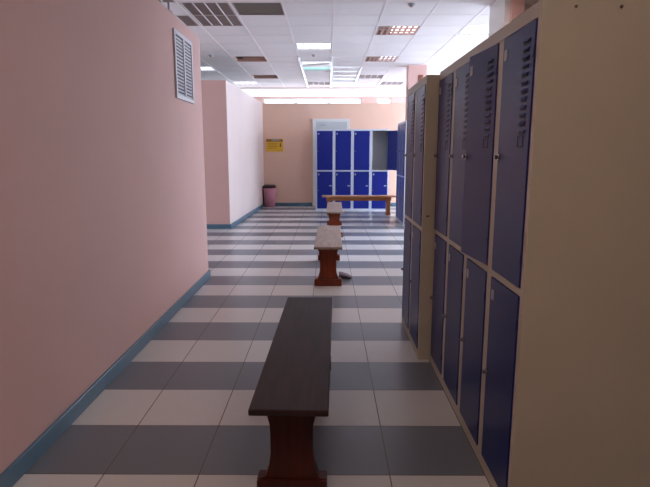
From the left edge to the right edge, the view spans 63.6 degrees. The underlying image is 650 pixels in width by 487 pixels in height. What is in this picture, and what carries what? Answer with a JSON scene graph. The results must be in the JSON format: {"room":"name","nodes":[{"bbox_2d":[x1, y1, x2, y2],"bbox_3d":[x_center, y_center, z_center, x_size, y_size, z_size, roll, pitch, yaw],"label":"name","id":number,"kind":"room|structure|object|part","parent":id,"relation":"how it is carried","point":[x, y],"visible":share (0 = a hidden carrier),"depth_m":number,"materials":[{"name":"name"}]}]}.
{"room":"locker room","nodes":[
{"label":"locker room","id":0,"kind":"room"},
{"bbox_2d":[0,0,207,473],"bbox_3d":[-1.358,-0.122,1.265,0.150,2.470,8.520,0,10,0],"label":"wall","id":1,"kind":"structure","parent":0,"point":[103,222],"depth_m":2.79,"materials":[{"name":"pink paint"}]},
{"bbox_2d":[0,270,210,486],"bbox_3d":[-1.274,1.052,1.475,0.018,0.085,8.535,0,10,0],"label":"baseboard","id":2,"kind":"structure","parent":1,"relation":"attached to","point":[10,476],"depth_m":2.73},
{"bbox_2d":[172,28,194,103],"bbox_3d":[-1.255,-1.558,4.670,0.016,0.560,0.580,0,10,0],"label":"air vent","id":3,"kind":"object","parent":1,"relation":"in","point":[182,47],"visible":1,"depth_m":4.63,"materials":[{"name":"white metal"}]},
{"bbox_2d":[201,80,229,223],"bbox_3d":[-3.115,-1.527,9.179,2.865,2.545,0.145,0,10,0],"label":"wall","id":4,"kind":"structure","parent":0,"point":[214,107],"depth_m":9.09,"materials":[{"name":"pink paint"}]},
{"bbox_2d":[207,224,230,228],"bbox_3d":[-3.107,-0.301,9.308,2.883,0.085,0.018,0,10,0],"label":"baseboard","id":5,"kind":"structure","parent":4,"relation":"attached to","point":[209,226],"depth_m":9.29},
{"bbox_2d":[226,81,263,223],"bbox_3d":[-1.689,-1.863,11.123,0.150,2.545,4.110,0,10,2],"label":"wall","id":6,"kind":"structure","parent":0,"point":[244,112],"depth_m":10.60,"materials":[{"name":"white paint"}]},
{"bbox_2d":[231,203,264,228],"bbox_3d":[-1.605,-0.650,11.331,0.018,0.085,4.107,0,10,2],"label":"baseboard","id":7,"kind":"structure","parent":6,"relation":"attached to","point":[253,211],"depth_m":10.78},
{"bbox_2d":[13,206,490,486],"bbox_3d":[0.338,0.203,6.934,10.200,0.100,20.000,0,10,0],"label":"floor","id":8,"kind":"structure","parent":0,"point":[176,415],"depth_m":2.97,"materials":[{"name":"tile"}]},
{"bbox_2d":[263,185,275,206],"bbox_3d":[-1.381,-1.188,13.077,0.344,0.550,0.344,0,10,0],"label":"trash bin","id":9,"kind":"object","parent":8,"relation":"on","point":[269,191],"visible":1,"depth_m":12.96,"materials":[{"name":"pink plastic"}]},
{"bbox_3d":[-1.381,-1.422,13.036,0.344,0.075,0.344,0,10,0],"label":"lid","id":10,"kind":"part","parent":9,"relation":"part of","materials":[{"name":"black"}]},
{"bbox_2d":[248,297,332,486],"bbox_3d":[-0.114,0.678,2.655,0.290,0.420,1.500,0,10,1],"label":"bench","id":11,"kind":"object","parent":8,"relation":"on","point":[292,389],"visible":1,"depth_m":2.06,"materials":[{"name":"brown wood"}]},
{"bbox_3d":[-0.114,0.483,2.621,0.290,0.025,1.500,0,10,1],"label":"seat","id":12,"kind":"part","parent":11,"relation":"part of","materials":[{"name":"brown wood"}]},
{"bbox_3d":[-0.129,0.794,2.056,0.274,0.395,0.080,0,10,1],"label":"leg","id":13,"kind":"part","parent":11,"relation":"part of","materials":[{"name":"red wood"}]},
{"bbox_2d":[314,226,341,285],"bbox_3d":[0.041,0.111,5.940,0.280,0.420,1.550,0,10,1],"label":"bench","id":14,"kind":"object","parent":8,"relation":"on","point":[328,241],"visible":1,"depth_m":5.30,"materials":[{"name":"grey wood"}]},
{"bbox_3d":[0.041,-0.084,5.907,0.280,0.025,1.550,0,10,1],"label":"seat","id":15,"kind":"part","parent":14,"relation":"part of","materials":[{"name":"grey wood"}]},
{"bbox_3d":[0.032,0.231,5.317,0.274,0.395,0.080,0,10,1],"label":"leg","id":16,"kind":"part","parent":14,"relation":"part of","materials":[{"name":"red wood"}]},
{"bbox_3d":[0.050,0.015,6.568,0.274,0.395,0.080,0,10,1],"label":"leg","id":17,"kind":"part","parent":14,"relation":"part of","materials":[{"name":"red wood"}]},
{"bbox_2d":[326,202,342,236],"bbox_3d":[0.163,-0.431,9.078,0.274,0.420,1.700,0,10,1],"label":"bench","id":18,"kind":"object","parent":8,"relation":"on","point":[334,210],"visible":0.84,"depth_m":8.36,"materials":[{"name":"grey wood"}]},
{"bbox_3d":[0.163,-0.626,9.045,0.262,0.025,1.700,0,10,1],"label":"seat","id":19,"kind":"part","parent":18,"relation":"part of","materials":[{"name":"grey wood"}]},
{"bbox_3d":[0.150,-0.298,8.381,0.274,0.395,0.080,0,10,1],"label":"leg","id":20,"kind":"part","parent":18,"relation":"part of","materials":[{"name":"red wood"}]},
{"bbox_2d":[338,271,351,278],"bbox_3d":[0.160,0.339,5.639,0.258,0.073,0.096,1,10,3],"label":"slipper","id":21,"kind":"object","parent":8,"relation":"on","point":[343,275],"visible":0.7,"depth_m":5.60,"materials":[{"name":"black fabric"}]},
{"bbox_2d":[316,129,397,209],"bbox_3d":[0.736,-1.727,12.315,1.907,1.872,0.793,0,10,0],"label":"lockers","id":22,"kind":"object","parent":8,"relation":"on","point":[348,161],"visible":0.86,"depth_m":12.22,"materials":[{"name":"blue metal"}]},
{"bbox_3d":[-0.005,-1.252,12.305,0.359,0.864,0.028,0,10,0],"label":"door","id":23,"kind":"part","parent":22,"relation":"part of","materials":[{"name":"blue metal"}]},
{"bbox_3d":[-0.005,-2.154,12.149,0.359,0.894,0.028,0,10,0],"label":"door","id":24,"kind":"part","parent":22,"relation":"part of","materials":[{"name":"blue metal"}]},
{"bbox_3d":[0.422,-1.252,12.302,0.359,0.864,0.028,0,10,0],"label":"door","id":25,"kind":"part","parent":22,"relation":"part of","materials":[{"name":"blue metal"}]},
{"bbox_3d":[0.422,-2.154,12.146,0.359,0.894,0.028,0,10,0],"label":"door","id":26,"kind":"part","parent":22,"relation":"part of","materials":[{"name":"blue metal"}]},
{"bbox_3d":[0.849,-1.252,12.300,0.359,0.864,0.028,0,10,0],"label":"door","id":27,"kind":"part","parent":22,"relation":"part of","materials":[{"name":"blue metal"}]},
{"bbox_3d":[0.849,-2.153,12.144,0.359,0.894,0.028,0,10,0],"label":"door","id":28,"kind":"part","parent":22,"relation":"part of","materials":[{"name":"blue metal"}]},
{"bbox_3d":[1.276,-1.251,12.297,0.359,0.864,0.028,0,10,0],"label":"door","id":29,"kind":"part","parent":22,"relation":"part of","materials":[{"name":"blue metal"}]},
{"bbox_3d":[1.559,-2.126,11.988,0.028,0.894,0.359,-7,12,-37],"label":"door","id":30,"kind":"part","parent":22,"relation":"part of","materials":[{"name":"blue metal"}]},
{"bbox_2d":[322,195,394,214],"bbox_3d":[0.729,-0.836,11.420,1.590,0.420,0.280,0,10,0],"label":"bench","id":31,"kind":"object","parent":8,"relation":"on","point":[387,198],"visible":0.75,"depth_m":11.28,"materials":[{"name":"beige wood"}]},
{"bbox_3d":[0.729,-1.028,11.387,1.590,0.030,0.280,0,10,0],"label":"seat","id":32,"kind":"part","parent":31,"relation":"part of","materials":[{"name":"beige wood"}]},
{"bbox_3d":[1.369,-0.820,11.419,0.090,0.390,0.280,0,10,0],"label":"leg","id":33,"kind":"part","parent":31,"relation":"part of","materials":[{"name":"orange wood"}]},
{"bbox_2d":[395,120,406,226],"bbox_3d":[1.679,-1.343,10.006,0.526,1.900,1.125,0,10,0],"label":"lockers","id":34,"kind":"object","parent":8,"relation":"on","point":[402,127],"visible":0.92,"depth_m":9.86,"materials":[{"name":"blue metal"}]},
{"bbox_3d":[1.452,-0.936,10.458,0.028,0.819,0.307,0,10,0],"label":"door","id":35,"kind":"part","parent":34,"relation":"part of","materials":[{"name":"blue metal"}]},
{"bbox_3d":[1.452,-1.835,10.303,0.028,0.944,0.307,0,10,0],"label":"door","id":36,"kind":"part","parent":34,"relation":"part of","materials":[{"name":"blue metal"}]},
{"bbox_3d":[1.450,-0.872,10.088,0.028,0.819,0.307,0,10,0],"label":"door","id":37,"kind":"part","parent":34,"relation":"part of","materials":[{"name":"blue metal"}]},
{"bbox_3d":[1.450,-1.771,9.933,0.028,0.944,0.307,0,10,0],"label":"door","id":38,"kind":"part","parent":34,"relation":"part of","materials":[{"name":"blue metal"}]},
{"bbox_3d":[1.448,-0.808,9.719,0.028,0.819,0.307,0,10,0],"label":"door","id":39,"kind":"part","parent":34,"relation":"part of","materials":[{"name":"blue metal"}]},
{"bbox_3d":[1.448,-1.708,9.563,0.028,0.944,0.307,0,10,0],"label":"door","id":40,"kind":"part","parent":34,"relation":"part of","materials":[{"name":"blue metal"}]},
{"bbox_2d":[401,75,439,358],"bbox_3d":[0.850,-0.190,3.656,0.526,1.790,0.780,0,10,0],"label":"lockers","id":41,"kind":"object","parent":8,"relation":"on","point":[423,97],"visible":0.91,"depth_m":3.38,"materials":[{"name":"beige metal"}]},
{"bbox_3d":[0.622,0.216,3.926,0.028,0.781,0.321,0,10,0],"label":"door","id":42,"kind":"part","parent":41,"relation":"part of","materials":[{"name":"blue metal"}]},
{"bbox_3d":[0.622,-0.627,3.780,0.028,0.868,0.321,0,10,0],"label":"door","id":43,"kind":"part","parent":41,"relation":"part of","materials":[{"name":"blue metal"}]},
{"bbox_3d":[0.622,-0.190,3.659,0.022,1.790,0.778,0,10,0],"label":"frame","id":44,"kind":"part","parent":41,"relation":"part of","materials":[{"name":"beige metal"}]},
{"bbox_3d":[0.619,0.283,3.543,0.028,0.781,0.321,0,10,0],"label":"door","id":45,"kind":"part","parent":41,"relation":"part of","materials":[{"name":"blue metal"}]},
{"bbox_3d":[0.619,-0.561,3.397,0.028,0.868,0.321,0,10,0],"label":"door","id":46,"kind":"part","parent":41,"relation":"part of","materials":[{"name":"blue metal"}]},
{"bbox_2d":[430,0,649,486],"bbox_3d":[0.900,0.004,2.501,0.554,1.800,1.506,0,10,0],"label":"lockers","id":47,"kind":"object","parent":8,"relation":"on","point":[540,342],"visible":1,"depth_m":1.82,"materials":[{"name":"beige metal"}]},
{"bbox_3d":[0.688,0.353,3.136,0.028,0.781,0.308,0,10,0],"label":"door","id":48,"kind":"part","parent":47,"relation":"part of","materials":[{"name":"blue metal"}]},
{"bbox_3d":[0.685,-0.496,2.990,0.028,0.878,0.308,0,10,-1],"label":"door","id":49,"kind":"part","parent":47,"relation":"part of","materials":[{"name":"blue metal"}]},
{"bbox_3d":[0.686,0.417,2.766,0.028,0.781,0.308,0,10,0],"label":"door","id":50,"kind":"part","parent":47,"relation":"part of","materials":[{"name":"blue metal"}]},
{"bbox_3d":[0.686,-0.432,2.620,0.028,0.878,0.308,0,10,0],"label":"door","id":51,"kind":"part","parent":47,"relation":"part of","materials":[{"name":"blue metal"}]},
{"bbox_3d":[0.684,0.481,2.396,0.028,0.781,0.308,0,10,0],"label":"door","id":52,"kind":"part","parent":47,"relation":"part of","materials":[{"name":"blue metal"}]},
{"bbox_3d":[0.669,-0.368,2.250,0.028,0.878,0.308,-1,10,-5],"label":"door","id":53,"kind":"part","parent":47,"relation":"part of","materials":[{"name":"blue metal"}]},
{"bbox_3d":[0.686,0.004,2.504,0.022,1.800,1.502,0,10,0],"label":"frame","id":54,"kind":"part","parent":47,"relation":"part of","materials":[{"name":"beige metal"}]},
{"bbox_3d":[0.667,0.204,2.086,0.004,0.040,0.030,0,10,0],"label":"number plate","id":55,"kind":"part","parent":47,"relation":"part of","materials":[{"name":"grey metal"}]},
{"bbox_3d":[0.682,0.545,2.026,0.028,0.781,0.308,0,10,0],"label":"door","id":56,"kind":"part","parent":47,"relation":"part of","materials":[{"name":"blue metal"}]},
{"bbox_3d":[0.667,-0.693,1.931,0.004,0.040,0.030,0,10,0],"label":"number plate","id":57,"kind":"part","parent":47,"relation":"part of","materials":[{"name":"grey metal"}]},
{"bbox_3d":[0.682,-0.304,1.880,0.028,0.878,0.308,0,10,0],"label":"door","id":58,"kind":"part","parent":47,"relation":"part of","materials":[{"name":"blue metal"}]},
{"bbox_2d":[254,97,405,102],"bbox_3d":[0.394,-3.207,16.392,10.200,3.400,0.200,0,10,0],"label":"wall","id":59,"kind":"structure","parent":0,"point":[364,99],"depth_m":16.08,"materials":[{"name":"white paint"}]},
{"bbox_2d":[263,98,361,102],"bbox_3d":[-0.381,-3.503,16.345,3.050,2.000,0.080,0,10,0],"label":"window","id":60,"kind":"structure","parent":59,"relation":"in","point":[265,100],"depth_m":16.18,"materials":[{"name":"white"}]},
{"bbox_3d":[-0.381,-3.503,16.345,3.010,1.960,0.012,0,10,0],"label":"pane","id":61,"kind":"part","parent":60,"relation":"part of","materials":[{"name":"white glass"}]},
{"bbox_2d":[377,98,390,102],"bbox_3d":[1.819,-3.501,16.332,0.450,2.000,0.080,0,10,0],"label":"window","id":62,"kind":"structure","parent":59,"relation":"in","point":[379,100],"depth_m":16.17,"materials":[{"name":"white glass"}]},
{"bbox_3d":[1.819,-3.501,16.332,0.410,1.960,0.012,0,10,0],"label":"pane","id":63,"kind":"part","parent":62,"relation":"part of","materials":[{"name":"white glass"}]},
{"bbox_2d":[262,103,405,205],"bbox_3d":[0.905,-2.220,13.190,5.140,2.545,0.120,0,10,0],"label":"wall","id":64,"kind":"structure","parent":0,"point":[290,170],"depth_m":13.03,"materials":[{"name":"pink paint"}]},
{"bbox_2d":[266,139,282,151],"bbox_3d":[-1.260,-2.454,13.091,0.420,0.310,0.016,0,10,0],"label":"wall sign","id":65,"kind":"object","parent":64,"relation":"attached to","point":[272,145],"visible":1,"depth_m":13.09,"materials":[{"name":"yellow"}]},
{"bbox_2d":[312,119,349,205],"bbox_3d":[0.150,-2.012,13.121,0.920,2.160,0.095,0,10,0],"label":"door","id":66,"kind":"structure","parent":64,"relation":"in","point":[316,123],"depth_m":12.98,"materials":[{"name":"grey"}]},
{"bbox_2d":[275,203,395,205],"bbox_3d":[0.975,-0.996,13.330,5.000,0.085,0.020,0,10,0],"label":"baseboard","id":67,"kind":"structure","parent":64,"relation":"attached to","point":[276,204],"depth_m":13.33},
{"bbox_2d":[161,0,539,96],"bbox_3d":[0.338,-2.842,6.408,9.800,0.020,19.600,0,10,0],"label":"ceiling","id":68,"kind":"structure","parent":0,"point":[355,24],"depth_m":8.18,"materials":[{"name":"tile"}]},
{"bbox_2d":[176,16,198,25],"bbox_3d":[-1.799,-2.962,6.835,0.196,0.110,0.546,0,10,0],"label":"ceiling light","id":69,"kind":"object","parent":68,"relation":"attached to","point":[187,20],"visible":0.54,"depth_m":6.84,"materials":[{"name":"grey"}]},
{"bbox_2d":[201,67,215,70],"bbox_3d":[-2.567,-3.617,10.747,0.576,0.070,0.546,0,10,0],"label":"ceiling light","id":70,"kind":"object","parent":68,"relation":"attached to","point":[202,68],"visible":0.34,"depth_m":10.87,"materials":[{"name":"grey plastic"}]},
{"bbox_2d":[179,3,243,25],"bbox_3d":[-1.391,-2.913,6.554,0.576,0.110,1.112,0,10,0],"label":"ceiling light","id":71,"kind":"object","parent":68,"relation":"attached to","point":[191,8],"visible":0.73,"depth_m":6.51,"materials":[{"name":"brown"}]},
{"bbox_2d":[233,82,258,84],"bbox_3d":[-1.954,-4.002,12.975,0.576,0.070,0.546,0,10,0],"label":"ceiling light","id":72,"kind":"object","parent":68,"relation":"attached to","point":[236,83],"visible":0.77,"depth_m":13.19,"materials":[{"name":"grey plastic"}]},
{"bbox_2d":[235,82,256,83],"bbox_3d":[-1.954,-3.994,12.976,0.552,0.006,0.522,0,10,0],"label":"diffuser","id":73,"kind":"object","parent":72,"relation":"attached to","point":[235,82],"depth_m":13.01,"materials":[{"name":"white plastic"}]},
{"bbox_2d":[233,57,266,61],"bbox_3d":[-1.373,-3.472,9.616,0.576,0.170,0.546,0,10,0],"label":"ceiling light","id":74,"kind":"object","parent":68,"relation":"attached to","point":[238,59],"visible":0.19,"depth_m":9.88,"materials":[{"name":"beige"}]},
{"bbox_2d":[231,3,284,14],"bbox_3d":[-0.792,-2.864,6.272,0.576,0.110,0.546,0,10,0],"label":"ceiling vent","id":75,"kind":"object","parent":68,"relation":"in","point":[241,8],"visible":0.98,"depth_m":6.30,"materials":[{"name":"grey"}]},
{"bbox_2d":[251,75,277,77],"bbox_3d":[-1.361,-3.858,11.847,0.576,0.170,0.546,0,10,0],"label":"ceiling light","id":76,"kind":"object","parent":68,"relation":"attached to","point":[253,76],"visible":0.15,"depth_m":12.11,"materials":[{"name":"beige"}]},
{"bbox_2d":[295,43,331,49],"bbox_3d":[-0.180,-3.229,8.503,0.576,0.070,0.546,0,10,0],"label":"ceiling light","id":77,"kind":"object","parent":68,"relation":"attached to","point":[300,46],"visible":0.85,"depth_m":8.61,"materials":[{"name":"grey"}]},
{"bbox_2d":[297,43,329,47],"bbox_3d":[-0.180,-3.221,8.504,0.552,0.006,0.522,0,10,0],"label":"diffuser","id":78,"kind":"object","parent":77,"relation":"attached to","point":[299,45],"depth_m":8.53,"materials":[{"name":"white plastic"}]},
{"bbox_2d":[301,62,330,66],"bbox_3d":[-0.170,-3.494,10.180,0.576,0.118,0.546,0,10,0],"label":"ceiling light","id":79,"kind":"object","parent":68,"relation":"attached to","point":[304,64],"visible":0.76,"depth_m":10.13,"materials":[{"name":"grey"}]},
{"bbox_2d":[302,62,326,63],"bbox_3d":[-0.170,-3.510,10.177,0.552,0.006,0.522,0,10,0],"label":"diffuser","id":80,"kind":"object","parent":79,"relation":"attached to","point":[302,62],"depth_m":10.13,"materials":[{"name":"white plastic"}]},
{"bbox_2d":[303,67,330,70],"bbox_3d":[-0.167,-3.615,10.734,0.576,0.070,0.546,0,10,0],"label":"ceiling light","id":81,"kind":"object","parent":68,"relation":"attached to","point":[304,68],"visible":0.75,"depth_m":10.85,"materials":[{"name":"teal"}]},
{"bbox_2d":[304,67,329,69],"bbox_3d":[-0.167,-3.607,10.735,0.552,0.006,0.522,0,10,0],"label":"diffuser","id":82,"kind":"object","parent":81,"relation":"attached to","point":[305,68],"depth_m":10.85,"materials":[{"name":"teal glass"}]},
{"bbox_2d":[307,82,329,84],"bbox_3d":[-0.154,-4.019,12.961,0.576,0.110,0.546,0,10,0],"label":"ceiling light","id":83,"kind":"object","parent":68,"relation":"attached to","point":[308,83],"visible":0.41,"depth_m":13.05,"materials":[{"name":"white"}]},
{"bbox_2d":[237,87,405,88],"bbox_3d":[0.381,-4.093,13.812,9.800,0.036,0.050,0,10,0],"label":"trim","id":84,"kind":"structure","parent":68,"relation":"attached to","point":[237,87],"depth_m":13.79,"materials":[{"name":"white"}]},
{"bbox_2d":[160,0,494,87],"bbox_3d":[0.332,-2.636,5.282,9.800,0.006,17.311,0,10,0],"label":"trim","id":85,"kind":"structure","parent":68,"relation":"attached to","point":[229,2],"depth_m":7.49,"materials":[{"name":"white metal"}]},
{"bbox_2d":[298,57,385,87],"bbox_3d":[0.438,-3.715,11.564,1.834,0.009,4.508,0,10,0],"label":"trim","id":86,"kind":"structure","parent":68,"relation":"attached to","point":[359,71],"depth_m":11.58,"materials":[{"name":"white metal"}]},
{"bbox_2d":[358,75,384,77],"bbox_3d":[1.040,-3.826,11.839,0.576,0.110,0.546,0,10,0],"label":"ceiling light","id":87,"kind":"object","parent":68,"relation":"attached to","point":[360,76],"visible":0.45,"depth_m":11.85,"materials":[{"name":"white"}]},
{"bbox_2d":[364,56,398,61],"bbox_3d":[1.027,-3.421,9.611,0.582,0.070,0.546,0,10,0],"label":"ceiling light","id":88,"kind":"object","parent":68,"relation":"attached to","point":[368,58],"visible":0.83,"depth_m":9.69,"materials":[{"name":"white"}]},
{"bbox_2d":[380,82,403,84],"bbox_3d":[1.646,-4.018,12.951,0.576,0.110,0.546,0,10,0],"label":"ceiling light","id":89,"kind":"object","parent":68,"relation":"attached to","point":[381,83],"visible":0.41,"depth_m":13.04,"materials":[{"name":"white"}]},
{"bbox_2d":[375,26,419,34],"bbox_3d":[1.014,-3.035,7.380,0.582,0.070,0.546,0,10,0],"label":"ceiling light","id":90,"kind":"object","parent":68,"relation":"attached to","point":[381,30],"visible":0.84,"depth_m":7.45,"materials":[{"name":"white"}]},
{"bbox_2d":[390,26,417,32],"bbox_3d":[1.119,-3.027,7.381,0.342,0.006,0.522,0,10,0],"label":"diffuser","id":91,"kind":"object","parent":90,"relation":"attached to","point":[394,29],"depth_m":7.38,"materials":[{"name":"white plastic"}]},
{"bbox_2d":[458,26,488,34],"bbox_3d":[2.214,-3.034,7.374,0.576,0.070,0.546,0,10,0],"label":"ceiling light","id":92,"kind":"object","parent":68,"relation":"attached to","point":[468,30],"visible":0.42,"depth_m":7.42,"materials":[{"name":"grey"}]},
{"bbox_2d":[405,65,426,120],"bbox_3d":[1.821,-2.028,10.653,0.360,3.030,0.295,0,10,0],"label":"wall","id":93,"kind":"structure","parent":0,"point":[414,74],"depth_m":10.30,"materials":[{"name":"pink paint"}]},
{"bbox_2d":[488,0,510,37],"bbox_3d":[1.965,-1.248,6.141,0.060,3.030,0.550,0,10,0],"label":"wall","id":94,"kind":"structure","parent":0,"point":[499,16],"depth_m":5.84,"materials":[{"name":"white paint"}]},
{"bbox_2d":[509,0,524,21],"bbox_3d":[2.065,-1.245,6.121,0.140,3.030,0.590,0,10,0],"label":"wall","id":95,"kind":"structure","parent":0,"point":[517,7],"depth_m":5.60,"materials":[{"name":"pink paint"}]},
{"bbox_2d":[524,4,533,11],"bbox_3d":[3.687,-1.285,6.353,3.100,3.030,0.100,0,10,0],"label":"wall","id":96,"kind":"structure","parent":0,"point":[527,6],"depth_m":6.06,"materials":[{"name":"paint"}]}
]}

